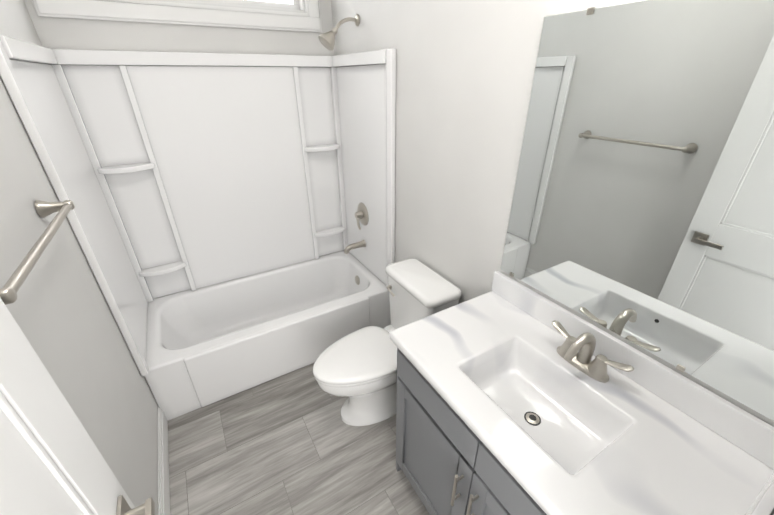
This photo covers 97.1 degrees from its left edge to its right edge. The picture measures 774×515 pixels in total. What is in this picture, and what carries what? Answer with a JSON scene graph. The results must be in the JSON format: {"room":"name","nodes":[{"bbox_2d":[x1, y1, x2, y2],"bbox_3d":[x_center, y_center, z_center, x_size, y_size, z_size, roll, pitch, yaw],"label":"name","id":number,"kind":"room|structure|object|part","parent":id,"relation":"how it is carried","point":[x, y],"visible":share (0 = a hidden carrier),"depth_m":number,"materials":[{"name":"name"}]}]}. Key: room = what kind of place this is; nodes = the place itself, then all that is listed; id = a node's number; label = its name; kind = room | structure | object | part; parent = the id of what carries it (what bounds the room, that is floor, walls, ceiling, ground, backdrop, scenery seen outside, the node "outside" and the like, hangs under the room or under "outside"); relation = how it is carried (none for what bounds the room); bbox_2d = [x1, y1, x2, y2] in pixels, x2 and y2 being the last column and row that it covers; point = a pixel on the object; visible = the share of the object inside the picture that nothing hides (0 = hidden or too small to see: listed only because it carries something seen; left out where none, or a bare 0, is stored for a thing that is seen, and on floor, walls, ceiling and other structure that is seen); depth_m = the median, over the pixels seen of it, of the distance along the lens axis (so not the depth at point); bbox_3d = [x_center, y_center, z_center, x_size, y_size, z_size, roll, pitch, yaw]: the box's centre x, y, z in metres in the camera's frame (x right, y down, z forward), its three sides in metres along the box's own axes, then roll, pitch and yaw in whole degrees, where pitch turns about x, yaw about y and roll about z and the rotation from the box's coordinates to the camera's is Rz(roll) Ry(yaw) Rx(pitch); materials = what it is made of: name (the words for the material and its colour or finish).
{"room":"bathroom","nodes":[
{"label":"bathroom","id":0,"kind":"room"},
{"bbox_2d":[0,0,157,514],"bbox_3d":[-1.044,-0.043,0.881,0.100,2.740,2.800,-16,32,-27],"label":"wall","id":1,"kind":"structure","parent":0,"point":[61,313],"depth_m":1.17,"materials":[{"name":"paint"}]},
{"bbox_2d":[0,200,74,304],"bbox_3d":[-0.941,-0.043,0.901,0.089,0.060,0.695,-16,32,-27],"label":"towel rail","id":2,"kind":"object","parent":1,"relation":"attached to","point":[13,284],"visible":0.98,"depth_m":0.86,"materials":[{"name":"silver metal"}]},
{"bbox_2d":[158,406,169,514],"bbox_3d":[-0.795,1.247,1.227,0.017,0.132,1.841,-16,32,-27],"label":"baseboard","id":3,"kind":"structure","parent":1,"relation":"attached to","point":[163,486],"depth_m":1.65,"materials":[{"name":"white paint"}]},
{"bbox_2d":[24,0,342,298],"bbox_3d":[-1.037,-0.779,2.274,1.524,2.740,0.100,-16,32,-27],"label":"wall","id":4,"kind":"structure","parent":0,"point":[69,33],"depth_m":1.89,"materials":[{"name":"paint"}]},
{"bbox_2d":[31,0,321,32],"bbox_3d":[-1.054,-1.575,1.818,1.412,0.581,0.111,-16,32,-27],"label":"window","id":5,"kind":"structure","parent":4,"relation":"in","point":[254,14],"depth_m":1.89,"materials":[{"name":"white paint"}]},
{"bbox_2d":[168,363,429,514],"bbox_3d":[-0.339,0.993,1.898,1.724,0.050,2.800,-16,32,-27],"label":"floor","id":6,"kind":"structure","parent":0,"point":[292,443],"depth_m":1.76,"materials":[{"name":"tile"}]},
{"bbox_2d":[145,251,390,420],"bbox_3d":[-0.808,0.434,2.491,1.518,0.390,0.770,-16,32,-27],"label":"bathtub","id":7,"kind":"object","parent":6,"relation":"on","point":[208,345],"visible":0.9,"depth_m":2.30,"materials":[{"name":"white ceramic"}]},
{"bbox_2d":[0,14,395,375],"bbox_3d":[-0.806,-0.472,2.000,1.529,1.669,0.802,-16,32,-27],"label":"tub surround","id":8,"kind":"object","parent":7,"relation":"on","point":[167,173],"visible":0.96,"depth_m":2.14,"materials":[{"name":"white plastic"}]},
{"bbox_3d":[-0.249,-0.084,2.609,0.172,0.070,0.060,-16,32,-27],"label":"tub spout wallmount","id":9,"kind":"part","parent":8,"relation":"part of","materials":[{"name":"silver metal"}]},
{"bbox_2d":[313,258,460,425],"bbox_3d":[-0.043,0.518,1.894,0.753,0.791,0.442,-16,32,-27],"label":"toilet","id":10,"kind":"object","parent":6,"relation":"on","point":[358,368],"visible":0.81,"depth_m":1.81,"materials":[{"name":"white ceramic"}]},
{"bbox_3d":[-0.138,0.530,1.837,0.533,0.049,0.378,-16,32,-27],"label":"seat","id":11,"kind":"part","parent":10,"relation":"part of","materials":[{"name":"white plastic"}]},
{"bbox_3d":[0.023,0.186,1.927,0.028,0.030,0.090,-16,32,-27],"label":"lever","id":12,"kind":"part","parent":10,"relation":"part of","materials":[{"name":"silver metal"}]},
{"bbox_3d":[0.188,0.308,1.940,0.204,0.373,0.424,-16,32,-27],"label":"tank","id":13,"kind":"part","parent":10,"relation":"part of","materials":[{"name":"white ceramic"}]},
{"bbox_2d":[389,271,773,514],"bbox_3d":[0.481,0.731,1.232,0.585,1.027,0.950,-16,32,-27],"label":"bathroom vanity","id":14,"kind":"object","parent":6,"relation":"on","point":[514,397],"visible":1,"depth_m":1.04,"materials":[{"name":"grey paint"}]},
{"bbox_3d":[0.247,0.767,1.089,0.036,0.162,0.079,-16,32,-27],"label":"handle","id":15,"kind":"part","parent":14,"relation":"part of","materials":[{"name":"silver metal"}]},
{"bbox_3d":[0.270,0.829,1.137,0.018,0.692,0.870,-16,32,-27],"label":"door","id":16,"kind":"part","parent":14,"relation":"part of","materials":[{"name":"grey paint"}]},
{"bbox_2d":[552,320,633,382],"bbox_3d":[0.619,0.303,1.096,0.148,0.143,0.268,-16,32,-27],"label":"faucet","id":17,"kind":"object","parent":14,"relation":"on","point":[579,366],"depth_m":1.10,"materials":[{"name":"silver metal"}]},
{"bbox_2d":[331,0,773,426],"bbox_3d":[0.352,-0.438,1.612,0.100,2.740,2.800,-16,32,-27],"label":"wall","id":18,"kind":"structure","parent":0,"point":[465,70],"depth_m":1.52,"materials":[{"name":"paint"}]},
{"bbox_2d":[501,0,773,420],"bbox_3d":[0.711,-0.174,0.939,0.011,0.908,0.867,-16,32,-27],"label":"mirror","id":19,"kind":"object","parent":18,"relation":"attached to","point":[642,212],"visible":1,"depth_m":0.90,"materials":[{"name":"clear glass"}]},
{"bbox_3d":[0.345,0.298,0.219,1.524,2.740,0.100,-16,32,-27],"label":"wall","id":20,"kind":"structure","parent":0,"visible":0},
{"bbox_2d":[0,298,154,514],"bbox_3d":[-0.416,0.582,0.425,0.147,2.035,0.762,-16,32,-27],"label":"door","id":21,"kind":"structure","parent":20,"relation":"in","point":[52,461],"depth_m":0.54,"materials":[{"name":"white paint"}]},
{"bbox_3d":[-0.562,0.567,0.695,0.147,0.066,0.190,-16,32,-27],"label":"handle","id":22,"kind":"part","parent":21,"relation":"part of","materials":[{"name":"silver metal"}]},
{"label":"outside","id":23,"kind":"structure","parent":0,"visible":0},
{"bbox_2d":[255,0,291,3],"bbox_3d":[-1.477,-2.117,2.393,6.524,4.000,0.001,-16,32,-27],"label":"sky","id":24,"kind":"structure","parent":23,"point":[283,1],"depth_m":2.81,"materials":[{"name":"white"}]}
]}

